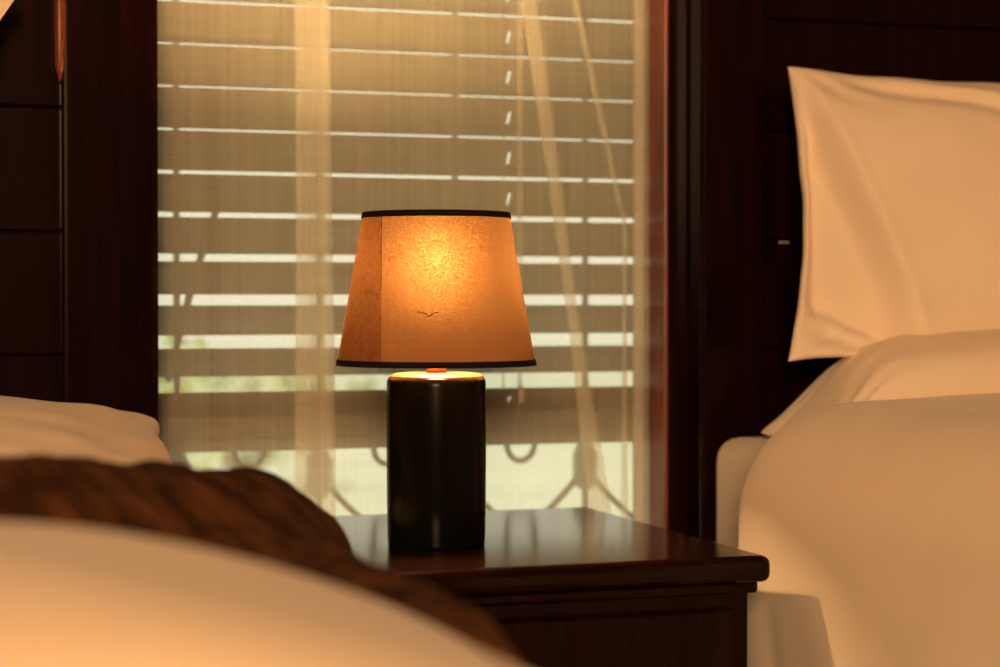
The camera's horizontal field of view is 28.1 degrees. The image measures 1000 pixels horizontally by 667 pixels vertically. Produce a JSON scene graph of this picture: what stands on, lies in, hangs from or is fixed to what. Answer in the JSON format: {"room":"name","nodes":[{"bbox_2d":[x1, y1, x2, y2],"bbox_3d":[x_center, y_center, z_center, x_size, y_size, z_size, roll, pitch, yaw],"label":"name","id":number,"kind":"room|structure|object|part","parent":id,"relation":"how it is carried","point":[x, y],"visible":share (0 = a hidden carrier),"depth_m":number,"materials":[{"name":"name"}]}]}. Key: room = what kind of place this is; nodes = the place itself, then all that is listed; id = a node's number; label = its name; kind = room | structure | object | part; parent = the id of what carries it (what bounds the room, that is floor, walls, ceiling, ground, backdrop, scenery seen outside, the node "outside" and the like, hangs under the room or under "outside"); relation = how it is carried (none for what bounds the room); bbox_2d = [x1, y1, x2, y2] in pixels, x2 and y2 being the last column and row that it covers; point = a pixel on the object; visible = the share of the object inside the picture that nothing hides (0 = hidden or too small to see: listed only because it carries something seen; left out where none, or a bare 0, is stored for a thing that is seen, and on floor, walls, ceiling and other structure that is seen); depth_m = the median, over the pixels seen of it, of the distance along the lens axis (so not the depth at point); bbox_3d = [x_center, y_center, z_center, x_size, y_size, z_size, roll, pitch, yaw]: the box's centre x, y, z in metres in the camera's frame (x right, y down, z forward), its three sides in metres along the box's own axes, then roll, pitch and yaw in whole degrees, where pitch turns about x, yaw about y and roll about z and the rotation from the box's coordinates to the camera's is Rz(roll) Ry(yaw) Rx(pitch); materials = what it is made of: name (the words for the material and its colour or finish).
{"room":"bedroom","nodes":[
{"label":"bedroom","id":0,"kind":"room"},
{"bbox_3d":[0.703,0.934,0.120,5.200,0.100,6.350,0,1,-19],"label":"floor","id":1,"kind":"structure","parent":0,"visible":0},
{"bbox_2d":[0,0,158,422],"bbox_3d":[-0.637,0.049,1.636,1.035,1.620,2.065,0,1,-19],"label":"headboard","id":2,"kind":"object","parent":1,"relation":"on","point":[79,290],"visible":0.7,"depth_m":2.70,"materials":[{"name":"brown wood"}]},
{"bbox_3d":[-0.966,-0.058,2.602,1.010,1.400,0.020,0,1,-19],"label":"headboard","id":3,"kind":"part","parent":2,"relation":"part of","materials":[{"name":"brown wood"}]},
{"bbox_3d":[-0.534,0.030,2.732,0.130,1.620,0.048,0,1,-19],"label":"post","id":4,"kind":"part","parent":2,"relation":"part of","materials":[{"name":"brown wood"}]},
{"bbox_3d":[-0.616,0.356,1.642,0.975,0.195,1.974,0,1,-19],"label":"mattress","id":5,"kind":"object","parent":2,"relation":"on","visible":0},
{"bbox_2d":[0,396,171,463],"bbox_3d":[-0.718,0.156,2.357,0.727,0.174,0.473,0,1,-19],"label":"pillow","id":6,"kind":"object","parent":5,"relation":"on","point":[27,426],"visible":0.36,"depth_m":2.41,"materials":[{"name":"beige fabric"}]},
{"bbox_2d":[0,0,13,19],"bbox_3d":[-0.998,-0.339,2.398,0.826,0.662,0.188,0,1,-18],"label":"pillow","id":7,"kind":"object","parent":6,"relation":"on","point":[4,4],"visible":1,"depth_m":2.56,"materials":[{"name":"beige fabric"}]},
{"bbox_2d":[0,522,512,666],"bbox_3d":[-0.381,0.170,0.975,0.919,0.159,0.611,0,1,-19],"label":"duvet","id":8,"kind":"object","parent":5,"relation":"on","point":[70,596],"visible":1,"depth_m":0.87,"materials":[{"name":"fabric"}]},
{"bbox_2d":[0,454,524,666],"bbox_3d":[-0.526,0.173,1.562,0.997,0.167,0.810,0,1,-19],"label":"throw blanket","id":9,"kind":"object","parent":5,"relation":"on","point":[251,513],"visible":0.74,"depth_m":1.56,"materials":[{"name":"brown fabric"}]},
{"bbox_2d":[333,507,769,666],"bbox_3d":[-0.042,0.553,2.589,0.576,0.580,0.620,0,1,-19],"label":"nightstand","id":10,"kind":"object","parent":1,"relation":"on","point":[574,586],"visible":0.53,"depth_m":2.37,"materials":[{"name":"brown wood"}]},
{"bbox_2d":[336,209,536,549],"bbox_3d":[-0.080,0.057,2.502,0.251,0.415,0.251,0,1,-19],"label":"table lamp","id":11,"kind":"object","parent":10,"relation":"on","point":[435,291],"visible":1,"depth_m":2.44,"materials":[{"name":"fabric"}]},
{"bbox_3d":[-0.080,-0.147,2.498,0.188,0.008,0.188,0,1,-19],"label":"trim","id":12,"kind":"part","parent":11,"relation":"part of","materials":[{"name":"black fabric"}]},
{"bbox_3d":[-0.080,-0.056,2.500,0.247,0.186,0.247,0,1,-19],"label":"lamp shade","id":13,"kind":"part","parent":11,"relation":"part of","materials":[{"name":"fabric"}]},
{"bbox_3d":[-0.080,0.036,2.501,0.251,0.008,0.251,0,1,-19],"label":"trim","id":14,"kind":"part","parent":11,"relation":"part of","materials":[{"name":"black fabric"}]},
{"bbox_3d":[-0.042,0.301,2.596,0.550,0.016,0.582,0,1,-19],"label":"moulding","id":15,"kind":"part","parent":10,"relation":"part of","materials":[{"name":"brown wood"}]},
{"bbox_3d":[0.051,0.417,2.334,0.485,0.170,0.022,0,1,-19],"label":"drawer","id":16,"kind":"part","parent":10,"relation":"part of","materials":[{"name":"brown wood"}]},
{"bbox_2d":[690,0,999,542],"bbox_3d":[1.127,0.039,2.229,1.082,1.620,2.065,0,1,-19],"label":"headboard","id":17,"kind":"object","parent":1,"relation":"on","point":[746,199],"visible":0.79,"depth_m":3.02,"materials":[{"name":"brown wood"}]},
{"bbox_3d":[0.344,0.025,3.028,0.107,1.620,0.048,0,1,-19],"label":"post","id":18,"kind":"part","parent":17,"relation":"part of","materials":[{"name":"brown wood"}]},
{"bbox_2d":[717,437,770,548],"bbox_3d":[1.111,0.305,2.223,1.020,0.277,1.974,0,1,-19],"label":"mattress","id":19,"kind":"object","parent":17,"relation":"on","point":[736,456],"visible":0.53,"depth_m":2.92,"materials":[{"name":"beige fabric"}]},
{"bbox_2d":[739,393,999,666],"bbox_3d":[1.144,0.367,2.079,1.316,0.621,1.637,0,1,-19],"label":"duvet","id":20,"kind":"object","parent":19,"relation":"on","point":[876,523],"visible":0.97,"depth_m":2.30,"materials":[{"name":"fabric"}]},
{"bbox_2d":[761,328,999,436],"bbox_3d":[0.742,0.076,2.880,0.693,0.174,0.218,0,1,-12],"label":"pillow","id":21,"kind":"object","parent":19,"relation":"on","point":[905,366],"visible":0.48,"depth_m":2.77,"materials":[{"name":"beige fabric"}]},
{"bbox_2d":[788,67,999,360],"bbox_3d":[0.762,-0.178,2.967,0.770,0.428,0.211,0,1,-13],"label":"pillow","id":22,"kind":"object","parent":21,"relation":"on","point":[900,177],"visible":0.9,"depth_m":2.86,"materials":[{"name":"beige fabric"}]},
{"bbox_3d":[0.801,-0.068,3.197,1.062,1.400,0.020,0,1,-19],"label":"headboard","id":23,"kind":"part","parent":17,"relation":"part of","materials":[{"name":"brown wood"}]},
{"bbox_3d":[-0.273,-0.539,2.996,5.200,2.750,0.230,0,1,-19],"label":"wall","id":24,"kind":"structure","parent":0,"visible":0},
{"bbox_2d":[164,377,179,392],"bbox_3d":[-0.512,0.079,3.100,0.023,0.023,0.041,0,1,-19],"label":"window grille","id":25,"kind":"object","parent":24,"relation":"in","point":[176,380],"depth_m":3.10,"materials":[{"name":"metal"}]},
{"bbox_2d":[169,453,190,465],"bbox_3d":[-0.500,0.194,3.106,0.032,0.019,0.041,0,1,-19],"label":"window grille","id":26,"kind":"object","parent":24,"relation":"in","point":[181,458],"depth_m":3.09,"materials":[{"name":"metal"}]},
{"bbox_2d":[173,295,193,304],"bbox_3d":[-0.495,-0.052,3.104,0.031,0.014,0.041,0,1,-19],"label":"window grille","id":27,"kind":"object","parent":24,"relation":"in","point":[176,298],"depth_m":3.10,"materials":[{"name":"metal"}]},
{"bbox_2d":[231,451,266,467],"bbox_3d":[-0.398,0.196,3.141,0.055,0.026,0.041,0,1,-19],"label":"window grille","id":28,"kind":"object","parent":24,"relation":"in","point":[262,457],"depth_m":3.14,"materials":[{"name":"metal"}]},
{"bbox_2d":[301,449,361,514],"bbox_3d":[-0.273,0.235,3.183,0.097,0.105,0.041,0,1,-19],"label":"window grille","id":29,"kind":"object","parent":24,"relation":"in","point":[319,486],"depth_m":3.17,"materials":[{"name":"metal"}]},
{"bbox_2d":[370,448,386,466],"bbox_3d":[-0.200,0.197,3.207,0.026,0.029,0.041,0,1,-19],"label":"window grille","id":30,"kind":"object","parent":24,"relation":"in","point":[373,451],"depth_m":3.20,"materials":[{"name":"metal"}]},
{"bbox_2d":[158,0,638,452],"bbox_3d":[-0.142,-0.562,3.022,0.774,1.466,0.089,0,1,-19],"label":"blind","id":31,"kind":"object","parent":24,"relation":"attached to","point":[332,419],"visible":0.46,"depth_m":3.02,"materials":[{"name":"wood"}]},
{"bbox_3d":[-0.284,-0.546,3.020,0.002,1.418,0.002,0,1,-19],"label":"ladder cord","id":32,"kind":"part","parent":31,"relation":"part of","materials":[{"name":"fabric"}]},
{"bbox_3d":[-0.261,-0.544,2.951,0.002,1.418,0.002,0,1,-19],"label":"ladder cord","id":33,"kind":"part","parent":31,"relation":"part of","materials":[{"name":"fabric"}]},
{"bbox_3d":[-0.144,0.162,3.041,0.770,0.018,0.060,0,1,-19],"label":"rail","id":34,"kind":"part","parent":31,"relation":"part of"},
{"bbox_3d":[0.028,-0.546,3.049,0.002,1.418,0.002,0,1,-19],"label":"ladder cord","id":35,"kind":"part","parent":31,"relation":"part of","materials":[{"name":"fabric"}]},
{"bbox_3d":[0.033,-0.586,3.040,0.003,1.338,0.003,0,1,-19],"label":"pull cord","id":36,"kind":"part","parent":31,"relation":"part of","materials":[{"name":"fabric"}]},
{"bbox_2d":[504,444,536,463],"bbox_3d":[0.027,0.197,3.284,0.055,0.031,0.041,0,1,-19],"label":"window grille","id":37,"kind":"object","parent":24,"relation":"in","point":[511,456],"depth_m":3.28,"materials":[{"name":"metal"}]},
{"bbox_2d":[546,443,632,519],"bbox_3d":[0.142,0.245,3.323,0.152,0.129,0.041,0,1,-19],"label":"window grille","id":38,"kind":"object","parent":24,"relation":"in","point":[584,456],"depth_m":3.31,"materials":[{"name":"metal"}]},
{"bbox_2d":[633,0,668,528],"bbox_3d":[-0.122,-0.440,3.018,0.852,1.750,0.248,0,1,-19],"label":"window","id":39,"kind":"structure","parent":24,"relation":"in","point":[650,454],"depth_m":3.06,"materials":[{"name":"red wood"}]},
{"bbox_3d":[-0.149,-0.441,3.116,0.839,1.750,0.045,0,1,-19],"label":"frame","id":40,"kind":"part","parent":39,"relation":"part of","materials":[{"name":"red wood"}]},
{"bbox_2d":[668,0,689,534],"bbox_3d":[0.290,-0.290,3.050,0.100,2.250,0.035,0,1,-19],"label":"window frame","id":41,"kind":"structure","parent":24,"relation":"attached to","point":[679,10],"depth_m":3.03,"materials":[{"name":"brown wood"}]},
{"label":"outside","id":42,"kind":"structure","parent":0,"visible":0},
{"bbox_2d":[159,342,632,518],"bbox_3d":[-2.677,0.578,23.643,30.000,0.125,33.500,0,1,-19],"label":"lawn","id":43,"kind":"structure","parent":42,"point":[535,483],"depth_m":11.01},
{"bbox_2d":[161,375,374,468],"bbox_3d":[-1.232,0.422,9.597,1.496,0.682,1.494,0,1,-19],"label":"shrub","id":44,"kind":"object","parent":43,"relation":"on","point":[284,383],"visible":0.12,"depth_m":9.56,"materials":[{"name":"green plant"}]},
{"bbox_3d":[-1.262,0.504,9.528,0.766,0.518,0.647,0,1,1],"label":"stem","id":45,"kind":"part","parent":44,"relation":"part of","materials":[{"name":"green plant"}]},
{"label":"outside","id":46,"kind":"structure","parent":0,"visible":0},
{"bbox_3d":[3.216,0.868,6.136,30.000,0.130,3.450,0,1,-19],"label":"ground","id":47,"kind":"structure","parent":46,"visible":0},
{"bbox_2d":[159,336,222,468],"bbox_3d":[-1.284,0.335,5.481,1.088,0.978,1.060,0,1,11],"label":"shrub","id":48,"kind":"object","parent":47,"relation":"on","point":[184,388],"visible":0.02,"depth_m":5.57,"materials":[{"name":"green plant"}]}
]}

